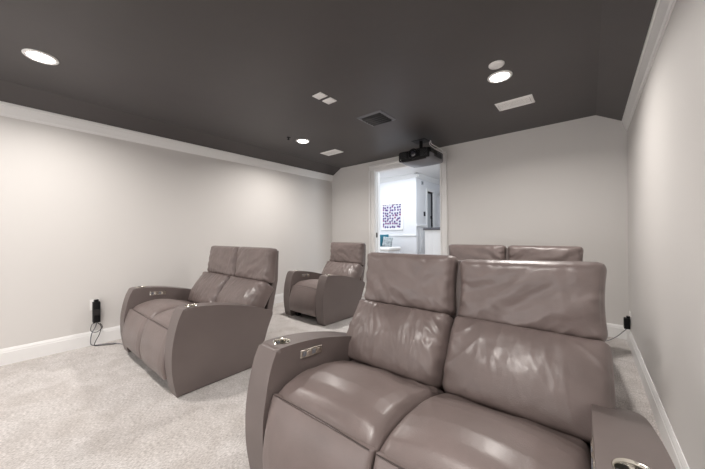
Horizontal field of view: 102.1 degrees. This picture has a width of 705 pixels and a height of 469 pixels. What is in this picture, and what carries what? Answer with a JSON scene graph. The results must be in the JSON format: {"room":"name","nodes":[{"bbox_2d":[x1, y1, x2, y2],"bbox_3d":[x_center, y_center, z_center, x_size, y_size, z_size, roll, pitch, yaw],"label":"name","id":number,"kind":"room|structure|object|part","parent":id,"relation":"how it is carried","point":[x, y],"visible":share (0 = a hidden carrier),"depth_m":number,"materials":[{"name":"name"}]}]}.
{"room":"home theater","nodes":[
{"label":"home theater","id":0,"kind":"room"},
{"bbox_2d":[0,116,331,348],"bbox_3d":[-2.967,-0.158,3.260,0.120,2.800,8.030,0,0,40],"label":"wall","id":1,"kind":"structure","parent":0,"point":[85,217],"depth_m":3.35,"materials":[{"name":"white paint"}]},
{"bbox_2d":[90,299,122,345],"bbox_3d":[-2.689,0.984,3.191,0.464,0.508,0.092,0,0,2],"label":"power adapter","id":2,"kind":"object","parent":1,"relation":"attached to","point":[96,305],"visible":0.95,"depth_m":3.18,"materials":[{"name":"black plastic"}]},
{"bbox_3d":[-2.789,1.113,3.192,0.245,0.250,0.079,0,0,5],"label":"cord","id":3,"kind":"part","parent":2,"relation":"part of","materials":[{"name":"black plastic"}]},
{"bbox_3d":[-2.687,1.113,3.152,0.366,0.250,0.279,0,0,40],"label":"cord","id":4,"kind":"part","parent":2,"relation":"part of","materials":[{"name":"grey plastic"}]},
{"bbox_2d":[0,293,283,365],"bbox_3d":[-2.916,1.163,3.202,0.018,0.156,7.794,0,0,40],"label":"baseboard","id":5,"kind":"structure","parent":1,"relation":"attached to","point":[15,354],"depth_m":2.99,"materials":[{"name":"white paint"}]},
{"bbox_2d":[0,101,332,181],"bbox_3d":[-2.922,-1.200,3.193,0.046,0.128,7.794,0,0,40],"label":"trim","id":6,"kind":"structure","parent":1,"relation":"attached to","point":[10,110],"depth_m":3.49,"materials":[{"name":"white paint"}]},
{"bbox_2d":[0,0,656,174],"bbox_3d":[-1.154,-1.460,1.724,4.647,0.424,7.794,0,0,40],"label":"ceiling","id":7,"kind":"structure","parent":0,"point":[241,77],"depth_m":2.38,"materials":[{"name":"grey paint"}]},
{"bbox_2d":[21,49,58,64],"bbox_3d":[-2.441,-1.387,2.231,0.200,0.009,0.200,0,0,40],"label":"recessed light","id":8,"kind":"object","parent":7,"relation":"in","point":[39,56],"visible":1,"depth_m":2.22,"materials":[{"name":"white plastic"}]},
{"bbox_2d":[26,52,54,62],"bbox_3d":[-2.441,-1.387,2.231,0.151,0.006,0.151,0,0,40],"label":"diffuser","id":9,"kind":"object","parent":8,"relation":"attached to","point":[40,57],"depth_m":2.23,"materials":[{"name":"white"}]},
{"bbox_2d":[296,139,309,143],"bbox_3d":[-0.745,-1.399,4.274,0.200,0.009,0.200,0,0,40],"label":"recessed light","id":10,"kind":"object","parent":7,"relation":"in","point":[303,141],"visible":1,"depth_m":4.27,"materials":[{"name":"white plastic"}]},
{"bbox_2d":[312,92,326,99],"bbox_3d":[-0.331,-1.402,2.884,0.124,0.010,0.100,0,0,40],"label":"ceiling plate","id":11,"kind":"object","parent":7,"relation":"attached to","point":[320,95],"visible":1,"depth_m":2.87,"materials":[{"name":"white plastic"}]},
{"bbox_2d":[322,97,336,103],"bbox_3d":[-0.241,-1.403,2.992,0.124,0.010,0.100,0,0,40],"label":"ceiling plate","id":12,"kind":"object","parent":7,"relation":"attached to","point":[330,100],"visible":1,"depth_m":2.98,"materials":[{"name":"white plastic"}]},
{"bbox_2d":[320,149,342,155],"bbox_3d":[-0.356,-1.399,4.884,0.360,0.014,0.215,0,0,40],"label":"ceiling vent","id":13,"kind":"object","parent":7,"relation":"in","point":[334,151],"visible":1,"depth_m":4.85,"materials":[{"name":"white plastic"}]},
{"bbox_2d":[357,110,395,126],"bbox_3d":[0.292,-1.399,3.465,0.350,0.025,0.350,0,0,40],"label":"ceiling vent","id":14,"kind":"object","parent":7,"relation":"in","point":[379,117],"visible":1,"depth_m":3.42,"materials":[{"name":"grey plastic"}]},
{"bbox_3d":[0.232,-1.396,3.393,0.272,0.021,0.043,0,0,40],"label":"blade","id":15,"kind":"part","parent":14,"relation":"part of","materials":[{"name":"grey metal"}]},
{"bbox_3d":[0.265,-1.396,3.433,0.272,0.021,0.043,0,0,40],"label":"blade","id":16,"kind":"part","parent":14,"relation":"part of","materials":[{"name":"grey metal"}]},
{"bbox_3d":[0.298,-1.397,3.473,0.272,0.021,0.043,0,0,40],"label":"blade","id":17,"kind":"part","parent":14,"relation":"part of","materials":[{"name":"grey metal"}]},
{"bbox_3d":[0.332,-1.397,3.513,0.272,0.021,0.043,0,0,40],"label":"blade","id":18,"kind":"part","parent":14,"relation":"part of","materials":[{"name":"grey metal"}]},
{"bbox_3d":[0.365,-1.397,3.553,0.272,0.021,0.043,0,0,40],"label":"blade","id":19,"kind":"part","parent":14,"relation":"part of","materials":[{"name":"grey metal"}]},
{"bbox_2d":[399,138,443,167],"bbox_3d":[1.044,-1.234,4.327,0.513,0.365,0.553,0,0,40],"label":"projector","id":20,"kind":"object","parent":7,"relation":"hanging from","point":[422,156],"visible":1,"depth_m":4.20,"materials":[{"name":"grey plastic"}]},
{"bbox_2d":[420,148,426,155],"bbox_3d":[1.007,-1.166,4.027,0.110,0.090,0.010,0,0,40],"label":"grille","id":21,"kind":"object","parent":20,"relation":"attached to","point":[423,151],"depth_m":4.03,"materials":[{"name":"grey metal"}]},
{"bbox_2d":[434,151,441,158],"bbox_3d":[1.255,-1.166,4.185,0.006,0.075,0.255,0,0,40],"label":"vent","id":22,"kind":"object","parent":20,"relation":"attached to","point":[437,155],"depth_m":4.17,"materials":[{"name":"black plastic"}]},
{"bbox_2d":[488,60,504,69],"bbox_3d":[1.200,-1.409,2.374,0.120,0.017,0.120,0,0,40],"label":"smoke detector","id":23,"kind":"object","parent":7,"relation":"attached to","point":[497,64],"visible":1,"depth_m":2.36,"materials":[{"name":"white plastic"}]},
{"bbox_2d":[487,70,511,82],"bbox_3d":[1.323,-1.414,2.558,0.200,0.009,0.200,0,0,40],"label":"recessed light","id":24,"kind":"object","parent":7,"relation":"in","point":[500,76],"visible":1,"depth_m":2.55,"materials":[{"name":"white plastic"}]},
{"bbox_2d":[490,73,508,81],"bbox_3d":[1.323,-1.415,2.558,0.151,0.006,0.151,0,0,40],"label":"diffuser","id":25,"kind":"object","parent":24,"relation":"attached to","point":[495,77],"depth_m":2.56,"materials":[{"name":"white"}]},
{"bbox_2d":[494,94,534,110],"bbox_3d":[1.754,-1.415,3.081,0.350,0.014,0.225,0,0,40],"label":"ceiling vent","id":26,"kind":"object","parent":7,"relation":"in","point":[513,103],"visible":1,"depth_m":3.06,"materials":[{"name":"white plastic"}]},
{"bbox_2d":[0,296,662,468],"bbox_3d":[-1.122,1.278,1.738,4.847,0.100,8.030,0,0,40],"label":"floor","id":27,"kind":"structure","parent":0,"point":[89,407],"depth_m":1.99,"materials":[{"name":"beige carpet"}]},
{"bbox_2d":[120,246,278,397],"bbox_3d":[-1.597,0.687,2.965,1.480,1.089,1.058,0,0,39],"label":"recliner","id":28,"kind":"object","parent":27,"relation":"on","point":[212,331],"visible":1,"depth_m":2.59,"materials":[{"name":"beige leather"}]},
{"bbox_3d":[-2.119,0.954,2.789,0.582,0.368,0.121,0,0,39],"label":"footrest panel","id":29,"kind":"part","parent":28,"relation":"part of","materials":[{"name":"beige leather"}]},
{"bbox_3d":[-1.662,0.950,2.416,0.582,0.368,0.120,0,0,39],"label":"footrest panel","id":30,"kind":"part","parent":28,"relation":"part of","materials":[{"name":"beige leather"}]},
{"bbox_3d":[-2.146,0.905,3.342,0.150,0.661,0.889,0,0,39],"label":"armrest","id":31,"kind":"part","parent":28,"relation":"part of","materials":[{"name":"beige leather"}]},
{"bbox_3d":[-2.176,0.655,3.188,0.005,0.055,0.158,0,0,39],"label":"control panel","id":32,"kind":"part","parent":28,"relation":"part of","materials":[{"name":"silver metal"}]},
{"bbox_3d":[-1.894,0.808,3.066,0.588,0.249,0.684,0,0,39],"label":"seat","id":33,"kind":"part","parent":28,"relation":"part of","materials":[{"name":"beige leather"}]},
{"bbox_3d":[-1.437,0.807,2.693,0.588,0.245,0.684,0,0,39],"label":"seat","id":34,"kind":"part","parent":28,"relation":"part of","materials":[{"name":"beige leather"}]},
{"bbox_3d":[-1.681,0.663,3.394,0.678,0.402,0.368,0,0,39],"label":"backrest","id":35,"kind":"part","parent":28,"relation":"part of","materials":[{"name":"beige leather"}]},
{"bbox_3d":[-1.116,0.898,2.501,0.150,0.661,0.889,0,0,39],"label":"armrest","id":36,"kind":"part","parent":28,"relation":"part of","materials":[{"name":"beige leather"}]},
{"bbox_3d":[-1.159,0.662,2.969,0.678,0.398,0.365,0,0,39],"label":"backrest","id":37,"kind":"part","parent":28,"relation":"part of","materials":[{"name":"beige leather"}]},
{"bbox_2d":[284,242,365,325],"bbox_3d":[-0.391,0.678,4.436,0.890,1.089,1.058,0,0,42],"label":"recliner armchair","id":38,"kind":"object","parent":27,"relation":"on","point":[333,295],"visible":1,"depth_m":4.19,"materials":[{"name":"beige leather"}]},
{"bbox_3d":[-0.700,0.943,4.086,0.582,0.368,0.121,0,0,42],"label":"footrest panel","id":39,"kind":"part","parent":38,"relation":"part of","materials":[{"name":"beige leather"}]},
{"bbox_3d":[-0.703,0.895,4.639,0.150,0.661,0.889,0,0,42],"label":"armrest","id":40,"kind":"part","parent":38,"relation":"part of","materials":[{"name":"beige leather"}]},
{"bbox_3d":[-0.463,0.797,4.353,0.588,0.249,0.684,0,0,42],"label":"seat","id":41,"kind":"part","parent":38,"relation":"part of","materials":[{"name":"beige leather"}]},
{"bbox_3d":[-0.151,0.891,4.147,0.150,0.661,0.889,0,0,42],"label":"armrest","id":42,"kind":"part","parent":38,"relation":"part of","materials":[{"name":"beige leather"}]},
{"bbox_3d":[-0.206,0.653,4.643,0.763,0.402,0.368,0,0,42],"label":"backrest","id":43,"kind":"part","parent":38,"relation":"part of","materials":[{"name":"beige leather"}]},
{"bbox_2d":[245,252,675,468],"bbox_3d":[0.356,0.673,1.339,1.480,1.089,1.057,0,0,39],"label":"recliner","id":44,"kind":"object","parent":27,"relation":"on","point":[444,361],"visible":1,"depth_m":1.27,"materials":[{"name":"beige leather"}]},
{"bbox_3d":[-0.195,0.891,1.713,0.150,0.661,0.889,0,0,39],"label":"armrest","id":45,"kind":"part","parent":44,"relation":"part of","materials":[{"name":"beige leather"}]},
{"bbox_3d":[-0.224,0.640,1.560,0.005,0.055,0.158,0,0,39],"label":"control panel","id":46,"kind":"part","parent":44,"relation":"part of","materials":[{"name":"silver metal"}]},
{"bbox_3d":[-0.166,0.939,1.161,0.582,0.368,0.120,0,0,39],"label":"footrest panel","id":47,"kind":"part","parent":44,"relation":"part of","materials":[{"name":"beige leather"}]},
{"bbox_3d":[0.058,0.795,1.438,0.588,0.246,0.684,0,0,39],"label":"seat","id":48,"kind":"part","parent":44,"relation":"part of","materials":[{"name":"beige leather"}]},
{"bbox_3d":[0.292,0.936,0.790,0.582,0.368,0.118,0,0,39],"label":"footrest panel","id":49,"kind":"part","parent":44,"relation":"part of","materials":[{"name":"beige leather"}]},
{"bbox_3d":[0.263,0.650,1.773,0.678,0.401,0.367,0,0,39],"label":"backrest","id":50,"kind":"part","parent":44,"relation":"part of","materials":[{"name":"beige leather"}]},
{"bbox_3d":[0.516,0.791,1.067,0.588,0.247,0.684,0,0,39],"label":"seat","id":51,"kind":"part","parent":44,"relation":"part of","materials":[{"name":"beige leather"}]},
{"bbox_3d":[0.786,0.648,1.350,0.678,0.397,0.364,0,0,39],"label":"backrest","id":52,"kind":"part","parent":44,"relation":"part of","materials":[{"name":"beige leather"}]},
{"bbox_3d":[0.691,0.634,0.817,0.005,0.055,0.158,0,0,39],"label":"control panel","id":53,"kind":"part","parent":44,"relation":"part of","materials":[{"name":"silver metal"}]},
{"bbox_3d":[0.838,0.883,0.875,0.150,0.661,0.889,0,0,39],"label":"armrest","id":54,"kind":"part","parent":44,"relation":"part of","materials":[{"name":"beige leather"}]},
{"bbox_2d":[448,244,583,260],"bbox_3d":[1.425,0.665,2.820,1.480,1.089,1.059,0,0,41],"label":"recliner","id":55,"kind":"object","parent":27,"relation":"on","point":[461,251],"visible":0.09,"depth_m":3.05,"materials":[{"name":"beige leather"}]},
{"bbox_2d":[380,178,418,253],"bbox_3d":[0.350,-0.183,8.622,3.530,2.800,0.120,0,0,40],"label":"wall","id":56,"kind":"structure","parent":0,"point":[405,191],"depth_m":7.65,"materials":[{"name":"white paint"}]},
{"bbox_2d":[381,202,402,229],"bbox_3d":[1.092,-0.503,7.906,0.690,0.750,0.030,0,0,40],"label":"framed picture","id":57,"kind":"object","parent":56,"relation":"attached to","point":[391,213],"visible":1,"depth_m":7.90,"materials":[{"name":"white paper"}]},
{"bbox_2d":[389,224,426,253],"bbox_3d":[0.505,0.481,8.780,3.560,1.470,0.605,0,0,40],"label":"trim","id":58,"kind":"structure","parent":56,"relation":"attached to","point":[416,224],"depth_m":7.62,"materials":[{"name":"white paint"}]},
{"bbox_2d":[380,173,439,184],"bbox_3d":[1.393,-1.540,9.821,3.620,0.100,3.490,0,0,40],"label":"trim","id":59,"kind":"structure","parent":56,"relation":"attached to","point":[413,175],"depth_m":7.76,"materials":[{"name":"white paint"}]},
{"bbox_2d":[380,164,439,179],"bbox_3d":[2.491,-1.648,7.558,8.200,0.100,5.570,0,0,40],"label":"ceiling","id":60,"kind":"structure","parent":0,"point":[433,171],"depth_m":7.29,"materials":[{"name":"white paint"}]},
{"bbox_2d":[418,178,439,253],"bbox_3d":[2.748,-0.200,8.842,0.120,2.800,3.280,0,0,40],"label":"wall","id":61,"kind":"structure","parent":0,"point":[426,184],"depth_m":7.78,"materials":[{"name":"white paint"}]},
{"bbox_2d":[428,192,432,226],"bbox_3d":[2.167,-0.006,8.148,0.090,2.420,0.410,0,0,40],"label":"door","id":62,"kind":"structure","parent":61,"relation":"in","point":[430,198],"depth_m":8.26,"materials":[{"name":"grey paint"}]},
{"bbox_2d":[426,188,434,226],"bbox_3d":[2.225,-0.041,8.101,0.020,2.490,0.550,0,0,40],"label":"trim","id":63,"kind":"structure","parent":61,"relation":"attached to","point":[427,189],"depth_m":8.08,"materials":[{"name":"white paint"}]},
{"bbox_2d":[423,227,439,254],"bbox_3d":[2.897,0.516,5.468,3.230,1.365,0.170,0,0,40],"label":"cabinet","id":64,"kind":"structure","parent":0,"point":[432,234],"depth_m":6.32,"materials":[{"name":"white paint"}]},
{"bbox_3d":[2.892,-0.136,5.468,3.230,0.060,0.170,0,0,40],"label":"cap rail","id":65,"kind":"part","parent":64,"relation":"part of","materials":[{"name":"grey wood"}]},
{"bbox_2d":[437,196,439,226],"bbox_3d":[4.312,-0.211,9.740,8.200,2.800,0.100,0,0,40],"label":"wall","id":66,"kind":"structure","parent":0,"point":[438,197],"depth_m":10.59,"materials":[{"name":"white paint"}]},
{"bbox_2d":[332,115,628,324],"bbox_3d":[1.388,-0.165,4.776,4.647,2.750,0.136,0,0,40],"label":"wall","id":67,"kind":"structure","parent":0,"point":[565,183],"depth_m":3.78,"materials":[{"name":"white paint"}]},
{"bbox_2d":[369,151,447,254],"bbox_3d":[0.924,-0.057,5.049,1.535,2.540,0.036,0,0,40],"label":"trim","id":68,"kind":"structure","parent":67,"relation":"attached to","point":[443,166],"depth_m":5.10,"materials":[{"name":"white paint"}]},
{"bbox_2d":[362,288,626,339],"bbox_3d":[1.348,1.132,4.716,4.647,0.156,0.018,0,0,40],"label":"baseboard","id":69,"kind":"structure","parent":67,"relation":"attached to","point":[614,330],"depth_m":3.30,"materials":[{"name":"white paint"}]},
{"bbox_2d":[627,0,704,468],"bbox_3d":[0.702,-0.185,0.216,0.120,2.800,8.030,0,0,40],"label":"wall","id":70,"kind":"structure","parent":0,"point":[666,130],"depth_m":1.50,"materials":[{"name":"white paint"}]},
{"bbox_2d":[606,316,629,340],"bbox_3d":[2.529,1.042,3.054,0.971,0.311,0.150,0,0,-9],"label":"power adapter","id":71,"kind":"object","parent":70,"relation":"attached to","point":[626,320],"visible":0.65,"depth_m":3.07,"materials":[{"name":"black plastic"}]},
{"bbox_2d":[622,0,675,130],"bbox_3d":[0.619,-1.226,0.255,0.046,0.128,7.794,0,0,40],"label":"trim","id":72,"kind":"structure","parent":70,"relation":"attached to","point":[663,9],"depth_m":1.91,"materials":[{"name":"white paint"}]},
{"bbox_2d":[627,329,689,468],"bbox_3d":[0.647,1.137,0.246,0.018,0.156,7.794,0,0,40],"label":"baseboard","id":73,"kind":"structure","parent":70,"relation":"attached to","point":[669,439],"depth_m":1.78,"materials":[{"name":"white paint"}]},
{"bbox_3d":[2.512,1.252,7.558,8.200,0.100,5.570,0,0,40],"label":"floor","id":74,"kind":"structure","parent":0,"visible":0},
{"bbox_2d":[380,246,400,252],"bbox_3d":[0.632,0.773,7.732,1.230,0.885,0.640,0,0,40],"label":"bench","id":75,"kind":"object","parent":74,"relation":"on","point":[383,249],"visible":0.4,"depth_m":7.25,"materials":[{"name":"white paint"}]},
{"bbox_2d":[380,234,388,245],"bbox_3d":[0.845,0.158,7.642,0.316,0.323,0.131,0,0,-24],"label":"throw pillow","id":76,"kind":"object","parent":75,"relation":"on","point":[386,235],"visible":0.47,"depth_m":7.57,"materials":[{"name":"teal fabric"}]},
{"bbox_2d":[382,237,392,246],"bbox_3d":[0.919,0.188,7.464,0.279,0.273,0.125,0,0,12],"label":"throw pillow","id":77,"kind":"object","parent":75,"relation":"on","point":[387,241],"visible":1,"depth_m":7.43,"materials":[{"name":"grey fabric"}]}
]}

